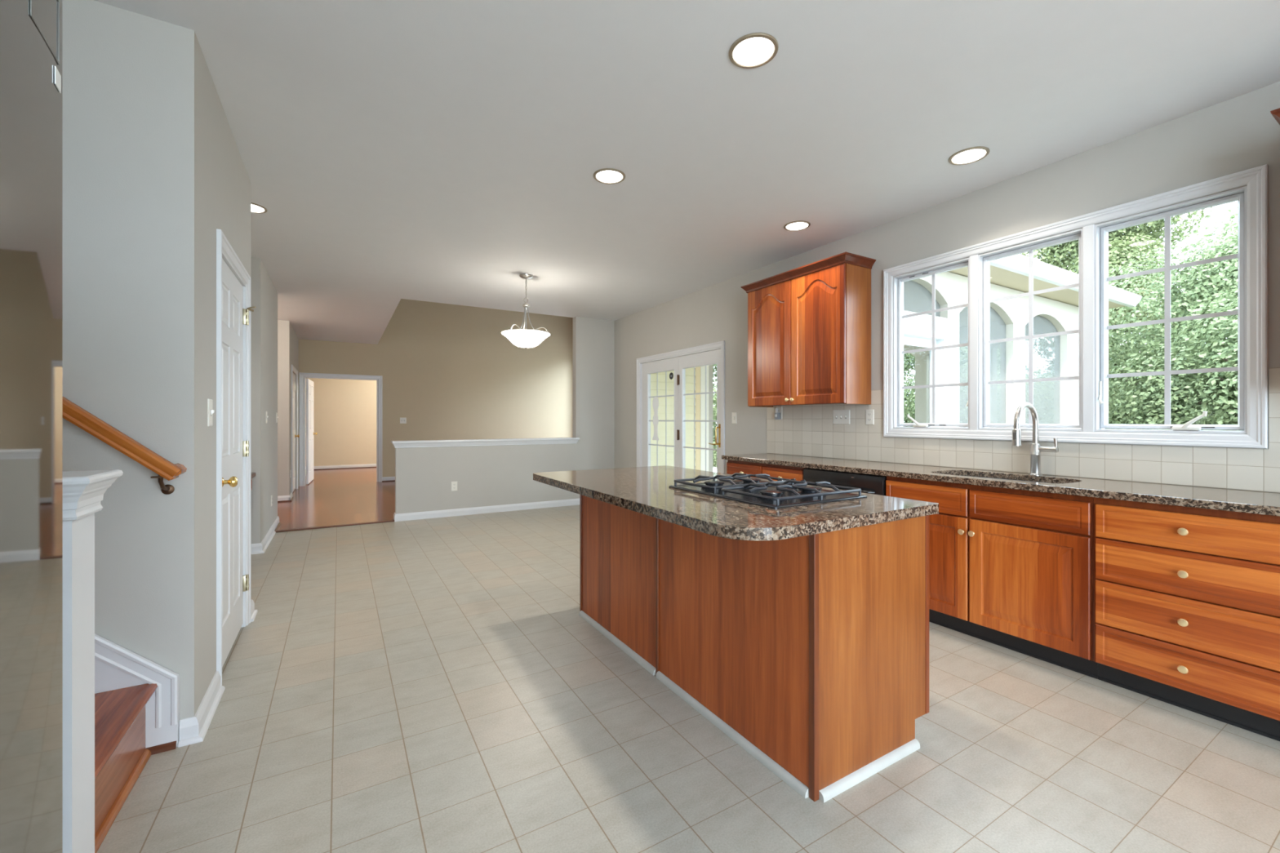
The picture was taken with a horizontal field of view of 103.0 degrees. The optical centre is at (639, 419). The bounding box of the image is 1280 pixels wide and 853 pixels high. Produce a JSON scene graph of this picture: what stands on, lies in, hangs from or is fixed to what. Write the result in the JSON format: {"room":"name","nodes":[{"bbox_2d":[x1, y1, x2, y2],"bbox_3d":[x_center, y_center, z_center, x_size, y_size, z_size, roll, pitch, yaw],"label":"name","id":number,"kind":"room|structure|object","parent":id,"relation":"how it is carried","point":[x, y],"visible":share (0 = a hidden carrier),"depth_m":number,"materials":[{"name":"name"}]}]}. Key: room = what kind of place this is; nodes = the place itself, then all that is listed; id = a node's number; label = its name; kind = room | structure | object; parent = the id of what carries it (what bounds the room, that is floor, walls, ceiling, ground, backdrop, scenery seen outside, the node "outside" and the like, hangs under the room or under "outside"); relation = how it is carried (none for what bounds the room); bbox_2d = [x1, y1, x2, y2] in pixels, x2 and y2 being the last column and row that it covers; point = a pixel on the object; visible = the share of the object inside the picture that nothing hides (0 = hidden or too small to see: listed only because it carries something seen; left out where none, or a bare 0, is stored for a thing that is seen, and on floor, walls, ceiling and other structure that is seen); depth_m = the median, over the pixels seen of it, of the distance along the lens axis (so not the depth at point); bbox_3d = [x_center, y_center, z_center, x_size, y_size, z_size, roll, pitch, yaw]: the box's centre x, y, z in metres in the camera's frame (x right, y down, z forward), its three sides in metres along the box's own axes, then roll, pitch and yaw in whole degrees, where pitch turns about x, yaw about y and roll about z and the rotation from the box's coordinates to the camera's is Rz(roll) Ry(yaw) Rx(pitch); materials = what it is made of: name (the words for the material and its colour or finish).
{"room":"kitchen","nodes":[
{"label":"kitchen","id":0,"kind":"room"},
{"bbox_2d":[62,512,94,852],"bbox_3d":[-1.505,0.720,1.021,0.550,1.030,0.120,0,0,-31],"label":"wall","id":1,"kind":"structure","parent":0,"point":[78,535],"depth_m":1.14,"materials":[{"name":"white paint"}]},
{"bbox_2d":[62,469,123,520],"bbox_3d":[-1.505,0.171,1.021,0.628,0.097,0.198,0,0,-31],"label":"post cap","id":2,"kind":"object","parent":1,"relation":"on","point":[83,491],"visible":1,"depth_m":1.13,"materials":[{"name":"white paint"}]},
{"bbox_2d":[62,0,201,719],"bbox_3d":[-2.751,-0.135,1.429,2.320,2.740,0.120,0,0,-31],"label":"wall","id":3,"kind":"structure","parent":0,"point":[132,81],"depth_m":1.89,"materials":[{"name":"beige paint"}]},
{"bbox_2d":[62,396,186,494],"bbox_3d":[-2.448,-0.481,1.480,1.708,1.526,0.098,0,0,-31],"label":"handrail","id":4,"kind":"object","parent":3,"relation":"attached to","point":[73,413],"visible":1,"depth_m":1.80,"materials":[{"name":"brown wood"}]},
{"bbox_2d":[94,633,179,748],"bbox_3d":[-2.531,0.298,1.464,1.822,1.874,0.041,0,0,-31],"label":"trim","id":5,"kind":"structure","parent":3,"relation":"attached to","point":[116,667],"depth_m":1.88,"materials":[{"name":"white paint"}]},
{"bbox_2d":[201,51,251,700],"bbox_3d":[-2.181,-0.135,2.626,0.120,2.740,1.360,0,0,-31],"label":"wall","id":6,"kind":"structure","parent":0,"point":[226,185],"depth_m":2.24,"materials":[{"name":"beige paint"}]},
{"bbox_2d":[207,399,214,426],"bbox_3d":[-1.849,-0.031,2.200,0.016,0.118,0.072,0,0,-31],"label":"light switch","id":7,"kind":"object","parent":6,"relation":"attached to","point":[210,402],"visible":1,"depth_m":2.18,"materials":[{"name":"white plastic"}]},
{"bbox_2d":[177,599,257,747],"bbox_3d":[-2.438,1.190,2.404,0.851,0.090,1.542,0,0,-31],"label":"baseboard","id":8,"kind":"structure","parent":6,"relation":"attached to","point":[193,730],"depth_m":2.04,"materials":[{"name":"white paint"}]},
{"bbox_2d":[216,228,250,685],"bbox_3d":[-2.207,0.181,2.688,0.139,2.107,0.909,0,0,-31],"label":"door frame","id":9,"kind":"structure","parent":6,"relation":"attached to","point":[224,251],"depth_m":2.33,"materials":[{"name":"white paint"}]},
{"bbox_2d":[222,257,256,666],"bbox_3d":[-2.168,0.209,2.732,0.101,2.007,0.788,0,0,-31],"label":"door","id":10,"kind":"structure","parent":6,"relation":"in","point":[234,316],"depth_m":2.73,"materials":[{"name":"white paint"}]},
{"bbox_2d":[251,257,277,543],"bbox_3d":[-4.263,-0.135,5.199,0.795,2.740,1.550,0,0,-31],"label":"wall","id":11,"kind":"structure","parent":0,"point":[264,293],"depth_m":4.91,"materials":[{"name":"beige paint"}]},
{"bbox_2d":[251,466,395,554],"bbox_3d":[-4.514,1.190,9.398,8.000,0.090,9.095,0,0,-31],"label":"baseboard","id":12,"kind":"structure","parent":11,"relation":"attached to","point":[260,548],"depth_m":5.19,"materials":[{"name":"white paint"}]},
{"bbox_2d":[277,320,289,496],"bbox_3d":[-6.456,-0.135,7.137,2.555,2.740,0.120,0,0,-31],"label":"wall","id":13,"kind":"structure","parent":0,"point":[283,326],"depth_m":7.70,"materials":[{"name":"beige paint"}]},
{"bbox_2d":[289,322,298,493],"bbox_3d":[-5.925,-0.135,8.631,0.120,2.740,1.910,0,0,-31],"label":"wall","id":14,"kind":"structure","parent":0,"point":[294,340],"depth_m":8.45,"materials":[{"name":"beige paint"}]},
{"bbox_2d":[291,364,297,493],"bbox_3d":[-5.827,0.180,8.602,0.019,2.110,1.300,0,0,-31],"label":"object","id":15,"kind":"structure","parent":14,"relation":"attached to","point":[293,368],"depth_m":9.10,"materials":[{"name":"white paint"}]},
{"bbox_2d":[292,372,299,492],"bbox_3d":[-5.843,0.210,8.601,0.101,2.020,1.165,0,0,-31],"label":"door","id":16,"kind":"structure","parent":14,"relation":"in","point":[294,385],"depth_m":8.87,"materials":[{"name":"white paint"}]},
{"bbox_2d":[305,377,376,466],"bbox_3d":[-6.868,-0.135,13.377,8.200,2.740,0.120,0,0,-31],"label":"wall","id":17,"kind":"structure","parent":0,"point":[344,411],"depth_m":12.92,"materials":[{"name":"beige paint"}]},
{"bbox_2d":[305,463,376,469],"bbox_3d":[-6.790,1.190,13.344,7.900,0.090,0.016,0,0,-31],"label":"baseboard","id":18,"kind":"structure","parent":17,"relation":"attached to","point":[370,464],"depth_m":12.92,"materials":[{"name":"white paint"}]},
{"bbox_2d":[298,298,573,485],"bbox_3d":[-4.012,-1.365,10.941,5.765,5.200,0.120,0,0,-31],"label":"wall","id":19,"kind":"structure","parent":0,"point":[451,371],"depth_m":10.95,"materials":[{"name":"beige paint"}]},
{"bbox_2d":[305,378,317,484],"bbox_3d":[-6.510,0.217,10.102,0.104,2.005,1.046,0,0,-27],"label":"door","id":20,"kind":"structure","parent":19,"relation":"in","point":[309,384],"depth_m":9.90,"materials":[{"name":"white paint"}]},
{"bbox_2d":[277,476,395,501],"bbox_3d":[-4.734,1.190,9.573,1.447,0.090,8.215,0,0,39],"label":"baseboard","id":21,"kind":"structure","parent":19,"relation":"attached to","point":[280,498],"depth_m":7.73,"materials":[{"name":"white paint"}]},
{"bbox_2d":[298,372,382,486],"bbox_3d":[-5.782,0.176,9.889,1.387,2.118,0.149,0,0,-31],"label":"door frame","id":22,"kind":"structure","parent":19,"relation":"attached to","point":[317,375],"depth_m":9.78,"materials":[{"name":"white paint"}]},
{"bbox_2d":[400,417,406,423],"bbox_3d":[-4.827,0.013,10.380,0.118,0.118,0.016,0,0,-31],"label":"light switch","id":23,"kind":"object","parent":19,"relation":"attached to","point":[402,420],"visible":1,"depth_m":10.38,"materials":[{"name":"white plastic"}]},
{"bbox_2d":[395,316,614,514],"bbox_3d":[-1.711,-0.135,7.016,3.000,2.740,0.120,0,0,-31],"label":"wall","id":24,"kind":"structure","parent":0,"point":[484,475],"depth_m":7.05,"materials":[{"name":"beige paint"}]},
{"bbox_2d":[451,481,457,491],"bbox_3d":[-2.386,0.852,6.543,0.075,0.120,0.008,0,0,-31],"label":"power outlet","id":25,"kind":"object","parent":24,"relation":"attached to","point":[454,484],"visible":1,"depth_m":6.54,"materials":[{"name":"white plastic"}]},
{"bbox_2d":[391,437,579,448],"bbox_3d":[-1.982,0.300,6.856,2.454,0.085,0.204,0,0,-31],"label":"half wall cap","id":26,"kind":"object","parent":24,"relation":"on","point":[503,442],"visible":0.99,"depth_m":6.70,"materials":[{"name":"white paint"}]},
{"bbox_2d":[393,498,579,521],"bbox_3d":[-1.714,1.190,7.005,3.016,0.090,0.136,0,0,-31],"label":"baseboard","id":27,"kind":"structure","parent":24,"relation":"attached to","point":[504,508],"depth_m":6.71,"materials":[{"name":"white paint"}]},
{"bbox_2d":[93,0,1279,344],"bbox_3d":[-2.017,-1.565,3.919,6.920,0.120,14.000,0,0,-31],"label":"ceiling","id":28,"kind":"structure","parent":0,"point":[450,152],"depth_m":2.51,"materials":[{"name":"paint"}]},
{"bbox_2d":[251,202,267,213],"bbox_3d":[-2.755,-1.501,3.599,0.198,0.008,0.198,0,0,-31],"label":"recessed light","id":29,"kind":"object","parent":28,"relation":"in","point":[255,208],"visible":0.45,"depth_m":3.62,"materials":[{"name":"white"}]},
{"bbox_2d":[501,273,550,349],"bbox_3d":[-1.189,-1.123,5.313,0.494,0.763,0.494,0,0,-31],"label":"pendant light","id":30,"kind":"object","parent":28,"relation":"hanging from","point":[526,339],"visible":1,"depth_m":5.21,"materials":[{"name":"white glass"}]},
{"bbox_2d":[593,168,625,184],"bbox_3d":[-0.189,-1.501,3.142,0.198,0.008,0.198,0,0,-31],"label":"recessed light","id":31,"kind":"object","parent":28,"relation":"in","point":[605,175],"visible":1,"depth_m":3.13,"materials":[{"name":"white"}]},
{"bbox_2d":[728,32,778,68],"bbox_3d":[0.462,-1.501,2.077,0.198,0.008,0.198,0,0,-31],"label":"recessed light","id":32,"kind":"object","parent":28,"relation":"in","point":[754,50],"visible":1,"depth_m":2.07,"materials":[{"name":"beige"}]},
{"bbox_2d":[783,220,810,231],"bbox_3d":[1.216,-1.501,3.943,0.198,0.008,0.198,0,0,-31],"label":"recessed light","id":33,"kind":"object","parent":28,"relation":"in","point":[797,225],"visible":1,"depth_m":3.93,"materials":[{"name":"white"}]},
{"bbox_2d":[948,146,989,164],"bbox_3d":[1.871,-1.501,2.900,0.198,0.008,0.198,0,0,-31],"label":"recessed light","id":34,"kind":"object","parent":28,"relation":"in","point":[973,154],"visible":1,"depth_m":2.89,"materials":[{"name":"white glass"}]},
{"bbox_2d":[96,467,1279,852],"bbox_3d":[-2.433,1.275,5.880,8.200,0.080,17.800,0,0,-31],"label":"floor","id":35,"kind":"structure","parent":0,"point":[437,685],"depth_m":1.93,"materials":[{"name":"beige tile"}]},
{"bbox_2d":[0,0,62,852],"bbox_3d":[-0.809,0.335,0.080,0.768,1.800,0.929,0,0,-31],"label":"mirror","id":36,"kind":"object","parent":35,"relation":"on","point":[31,31],"visible":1,"depth_m":0.57,"materials":[{"name":"silver metal"}]},
{"bbox_2d":[94,683,176,852],"bbox_3d":[-2.045,0.711,1.269,1.174,1.048,0.826,0,0,-31],"label":"staircase","id":37,"kind":"structure","parent":35,"relation":"on","point":[121,753],"depth_m":1.67,"materials":[{"name":"red wood"}]},
{"bbox_2d":[274,520,394,532],"bbox_3d":[-3.509,1.228,5.907,1.225,0.014,0.060,0,0,-31],"label":"trim","id":38,"kind":"structure","parent":35,"relation":"on","point":[387,521],"depth_m":5.86,"materials":[{"name":"brown wood"}]},
{"bbox_2d":[578,494,928,802],"bbox_3d":[0.380,0.798,2.605,0.688,0.874,1.873,0,0,-31],"label":"kitchen island","id":39,"kind":"object","parent":35,"relation":"on","point":[810,653],"visible":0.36,"depth_m":1.88,"materials":[{"name":"brown wood"}]},
{"bbox_2d":[533,465,938,540],"bbox_3d":[0.244,0.340,2.524,0.990,0.038,1.900,0,0,-31],"label":"island countertop","id":40,"kind":"structure","parent":39,"relation":"on","point":[646,491],"depth_m":1.90,"materials":[{"name":"stone"}]},
{"bbox_2d":[668,472,866,508],"bbox_3d":[0.540,0.293,2.273,0.540,0.055,0.697,0,0,-31],"label":"gas cooktop","id":41,"kind":"object","parent":40,"relation":"in","point":[784,492],"visible":1,"depth_m":2.14,"materials":[{"name":"black metal"}]},
{"bbox_2d":[726,459,806,480],"bbox_3d":[1.237,0.798,4.393,0.574,0.874,0.898,0,0,-31],"label":"base cabinet","id":42,"kind":"object","parent":35,"relation":"on","point":[732,466],"visible":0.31,"depth_m":4.22,"materials":[{"name":"brown wood"}]},
{"bbox_2d":[803,467,886,495],"bbox_3d":[1.622,0.799,3.709,0.607,0.872,0.664,0,0,-31],"label":"dishwasher","id":43,"kind":"object","parent":35,"relation":"on","point":[868,483],"visible":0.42,"depth_m":3.51,"materials":[{"name":"black metal"}]},
{"bbox_2d":[885,475,1097,679],"bbox_3d":[2.075,0.798,2.976,0.574,0.874,1.051,0,0,-31],"label":"base cabinet","id":44,"kind":"object","parent":35,"relation":"on","point":[1011,569],"visible":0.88,"depth_m":2.67,"materials":[{"name":"brown wood"}]},
{"bbox_2d":[1093,497,1279,741],"bbox_3d":[2.497,0.798,2.262,0.574,0.874,0.606,0,0,-31],"label":"base cabinet","id":45,"kind":"object","parent":35,"relation":"on","point":[1186,600],"visible":1,"depth_m":2.11,"materials":[{"name":"brown wood"}]},
{"bbox_3d":[2.898,0.798,1.584,0.574,0.874,0.966,0,0,-31],"label":"base cabinet","id":46,"kind":"object","parent":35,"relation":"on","visible":0},
{"bbox_2d":[721,453,1279,516],"bbox_3d":[2.069,0.342,2.995,0.587,0.035,4.248,0,0,-31],"label":"countertop","id":47,"kind":"structure","parent":46,"relation":"on","point":[1264,503],"depth_m":2.62,"materials":[{"name":"stone"}]},
{"bbox_2d":[966,475,1046,483],"bbox_3d":[2.085,0.447,2.947,0.392,0.176,0.731,0,0,-31],"label":"sink","id":48,"kind":"object","parent":47,"relation":"in","point":[966,476],"visible":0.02,"depth_m":3.09,"materials":[{"name":"silver metal"}]},
{"bbox_2d":[1011,402,1058,475],"bbox_3d":[2.242,0.111,2.896,0.284,0.425,0.139,0,0,-31],"label":"kitchen faucet","id":49,"kind":"object","parent":47,"relation":"on","point":[1036,448],"visible":1,"depth_m":2.96,"materials":[{"name":"silver metal"}]},
{"bbox_2d":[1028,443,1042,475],"bbox_3d":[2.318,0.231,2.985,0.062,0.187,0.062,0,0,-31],"label":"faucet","id":50,"kind":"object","parent":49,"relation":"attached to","point":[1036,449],"depth_m":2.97,"materials":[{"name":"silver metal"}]},
{"bbox_2d":[614,81,1279,493],"bbox_3d":[2.043,-0.135,3.736,0.120,2.740,9.550,0,0,-31],"label":"wall","id":51,"kind":"structure","parent":0,"point":[1240,133],"depth_m":3.35,"materials":[{"name":"beige paint"}]},
{"bbox_2d":[641,356,678,466],"bbox_3d":[0.267,0.220,6.704,0.049,2.006,0.888,0,0,-31],"label":"door","id":52,"kind":"structure","parent":51,"relation":"in","point":[669,364],"depth_m":6.90,"materials":[{"name":"white paint"}]},
{"bbox_2d":[652,396,658,439],"bbox_3d":[0.208,-0.020,6.794,0.001,0.580,0.158,0,0,-31],"label":"cutout","id":53,"kind":"object","parent":52,"relation":"attached to","point":[655,402],"visible":1,"depth_m":6.79,"materials":[{"name":"white"}]},
{"bbox_2d":[648,371,674,466],"bbox_3d":[0.283,0.172,6.674,0.006,1.605,0.630,0,0,-31],"label":"grille","id":54,"kind":"object","parent":52,"relation":"attached to","point":[650,372],"depth_m":6.77,"materials":[{"name":"grey plastic"}]},
{"bbox_2d":[669,372,673,379],"bbox_3d":[0.398,-0.560,6.477,0.004,0.088,0.088,0,0,-31],"label":"round sticker","id":55,"kind":"object","parent":52,"relation":"attached to","point":[671,375],"visible":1,"depth_m":6.47,"materials":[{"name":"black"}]},
{"bbox_2d":[636,340,724,473],"bbox_3d":[0.486,0.189,6.348,0.139,2.092,1.876,0,0,-31],"label":"door frame","id":56,"kind":"structure","parent":51,"relation":"attached to","point":[721,344],"depth_m":6.17,"materials":[{"name":"white paint"}]},
{"bbox_2d":[676,349,720,472],"bbox_3d":[0.676,0.220,5.952,0.112,2.006,0.854,0,0,-31],"label":"door","id":57,"kind":"structure","parent":51,"relation":"in","point":[713,357],"depth_m":6.06,"materials":[{"name":"white paint"}]},
{"bbox_2d":[683,365,716,471],"bbox_3d":[0.703,0.172,5.964,0.006,1.605,0.660,0,0,-31],"label":"grille","id":58,"kind":"object","parent":57,"relation":"attached to","point":[685,367],"depth_m":6.10,"materials":[{"name":"grey plastic"}]},
{"bbox_2d":[732,412,736,423],"bbox_3d":[0.991,-0.020,5.379,0.016,0.118,0.072,0,0,-31],"label":"light switch","id":59,"kind":"object","parent":51,"relation":"attached to","point":[734,414],"visible":1,"depth_m":5.38,"materials":[{"name":"white plastic"}]},
{"bbox_2d":[740,252,875,407],"bbox_3d":[1.386,-0.683,4.357,0.359,1.123,1.148,0,0,-31],"label":"upper cabinet","id":60,"kind":"object","parent":51,"relation":"attached to","point":[809,326],"visible":1,"depth_m":4.10,"materials":[{"name":"brown wood"}]},
{"bbox_2d":[766,367,1279,493],"bbox_3d":[2.320,0.045,3.140,0.008,0.556,4.243,0,0,-31],"label":"tile backsplash","id":61,"kind":"structure","parent":51,"relation":"attached to","point":[805,430],"depth_m":3.09,"materials":[{"name":"white tile"}]},
{"bbox_2d":[776,406,782,419],"bbox_3d":[1.317,-0.065,4.820,0.008,0.118,0.072,0,0,-31],"label":"power outlet","id":62,"kind":"object","parent":61,"relation":"attached to","point":[780,408],"visible":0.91,"depth_m":4.80,"materials":[{"name":"white plastic"}]},
{"bbox_2d":[774,408,780,419],"bbox_3d":[1.295,-0.057,4.808,0.042,0.107,0.053,0,0,-31],"label":"night light","id":63,"kind":"object","parent":62,"relation":"attached to","point":[777,415],"visible":1,"depth_m":4.79,"materials":[{"name":"grey plastic"}]},
{"bbox_2d":[832,409,849,424],"bbox_3d":[1.665,-0.024,4.223,0.016,0.118,0.164,0,0,-31],"label":"light switch","id":64,"kind":"object","parent":61,"relation":"attached to","point":[839,416],"visible":1,"depth_m":4.22,"materials":[{"name":"white plastic"}]},
{"bbox_2d":[865,409,874,424],"bbox_3d":[1.803,-0.022,3.999,0.008,0.118,0.072,0,0,-31],"label":"power outlet","id":65,"kind":"object","parent":61,"relation":"attached to","point":[869,414],"visible":1,"depth_m":4.00,"materials":[{"name":"white plastic"}]},
{"bbox_2d":[883,164,1268,448],"bbox_3d":[2.388,-0.508,3.116,0.137,1.273,1.867,0,0,-31],"label":"window","id":66,"kind":"structure","parent":51,"relation":"in","point":[1102,327],"depth_m":2.63,"materials":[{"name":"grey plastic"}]},
{"bbox_2d":[893,257,969,429],"bbox_3d":[2.087,-0.507,3.633,0.118,1.141,0.542,0,0,-31],"label":"window","id":67,"kind":"structure","parent":66,"relation":"attached to","point":[898,281],"depth_m":3.73,"materials":[{"name":"grey plastic"}]},
{"bbox_2d":[977,228,1082,431],"bbox_3d":[2.395,-0.507,3.124,0.105,1.141,0.547,0,0,-31],"label":"window","id":68,"kind":"structure","parent":66,"relation":"attached to","point":[984,260],"depth_m":3.18,"materials":[{"name":"grey plastic"}]},
{"bbox_2d":[1270,107,1279,124],"bbox_3d":[2.966,-0.683,1.686,0.359,1.123,1.066,0,0,-31],"label":"upper cabinet","id":69,"kind":"object","parent":51,"relation":"attached to","point":[1276,113],"visible":1,"depth_m":2.05,"materials":[{"name":"brown wood"}]},
{"bbox_3d":[0.393,0.053,7.855,1.215,3.164,0.519,0,0,-31],"label":"wall","id":70,"kind":"structure","parent":0,"visible":0},
{"bbox_2d":[650,367,695,469],"bbox_3d":[0.427,0.053,7.556,0.970,3.164,0.028,0,0,-31],"label":"wall","id":71,"kind":"structure","parent":70,"relation":"attached to","point":[689,371],"depth_m":7.56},
{"bbox_2d":[694,366,700,470],"bbox_3d":[0.884,0.053,7.825,0.090,3.164,0.030,0,0,-31],"label":"trim","id":72,"kind":"structure","parent":70,"relation":"attached to","point":[697,375],"depth_m":7.81,"materials":[{"name":"beige wood"}]},
{"bbox_2d":[700,365,708,471],"bbox_3d":[0.991,0.053,7.884,0.155,3.164,0.038,0,0,-31],"label":"trim","id":73,"kind":"structure","parent":70,"relation":"attached to","point":[702,368],"depth_m":7.86,"materials":[{"name":"white paint"}]},
{"label":"outside","id":74,"kind":"structure","parent":0,"visible":0},
{"bbox_3d":[17.286,1.685,21.845,68.000,0.100,80.000,0,0,-31],"label":"ground","id":75,"kind":"structure","parent":74,"visible":0},
{"bbox_2d":[713,364,716,467],"bbox_3d":[2.841,-0.555,14.437,3.820,5.166,3.423,0,0,34],"label":"leafy tree","id":76,"kind":"object","parent":75,"relation":"on","point":[714,365],"visible":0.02,"depth_m":14.00,"materials":[{"name":"green plant"}]},
{"bbox_2d":[902,353,915,426],"bbox_3d":[6.089,-0.834,13.346,3.765,5.682,4.202,0,0,19],"label":"leafy tree","id":77,"kind":"object","parent":75,"relation":"on","point":[908,359],"visible":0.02,"depth_m":12.34,"materials":[{"name":"green plant"}]},
{"bbox_2d":[708,253,1142,471],"bbox_3d":[3.258,-0.440,7.240,5.520,4.150,4.255,0,0,-31],"label":"neighboring building","id":78,"kind":"structure","parent":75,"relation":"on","point":[1056,402],"depth_m":5.95,"materials":[{"name":"beige paint"}]},
{"bbox_2d":[903,253,1026,422],"bbox_3d":[8.789,-1.920,13.884,4.266,7.162,3.590,0,0,-1],"label":"leafy tree","id":79,"kind":"object","parent":75,"relation":"on","point":[1021,253],"visible":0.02,"depth_m":14.49,"materials":[{"name":"green plant"}]},
{"bbox_2d":[1021,207,1213,429],"bbox_3d":[10.707,-2.120,11.916,3.590,7.562,4.266,0,0,-28],"label":"leafy tree","id":80,"kind":"object","parent":75,"relation":"on","point":[1126,244],"visible":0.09,"depth_m":10.94,"materials":[{"name":"green plant"}]},
{"bbox_2d":[1108,264,1211,417],"bbox_3d":[10.598,-0.848,10.482,2.482,5.014,2.925,0,0,-4],"label":"leafy tree","id":81,"kind":"object","parent":75,"relation":"on","point":[1137,314],"visible":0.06,"depth_m":10.17,"materials":[{"name":"green plant"}]},
{"bbox_2d":[1104,208,1237,429],"bbox_3d":[8.721,-0.505,7.872,3.820,5.166,3.423,0,0,9],"label":"leafy tree","id":82,"kind":"object","parent":75,"relation":"on","point":[1214,277],"visible":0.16,"depth_m":7.55,"materials":[{"name":"green plant"}]},
{"bbox_2d":[1106,285,1244,431],"bbox_3d":[8.087,0.247,6.405,2.920,4.021,3.299,0,0,-4],"label":"hedge","id":83,"kind":"object","parent":75,"relation":"on","point":[1221,387],"visible":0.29,"depth_m":6.58,"materials":[{"name":"green plant"}]},
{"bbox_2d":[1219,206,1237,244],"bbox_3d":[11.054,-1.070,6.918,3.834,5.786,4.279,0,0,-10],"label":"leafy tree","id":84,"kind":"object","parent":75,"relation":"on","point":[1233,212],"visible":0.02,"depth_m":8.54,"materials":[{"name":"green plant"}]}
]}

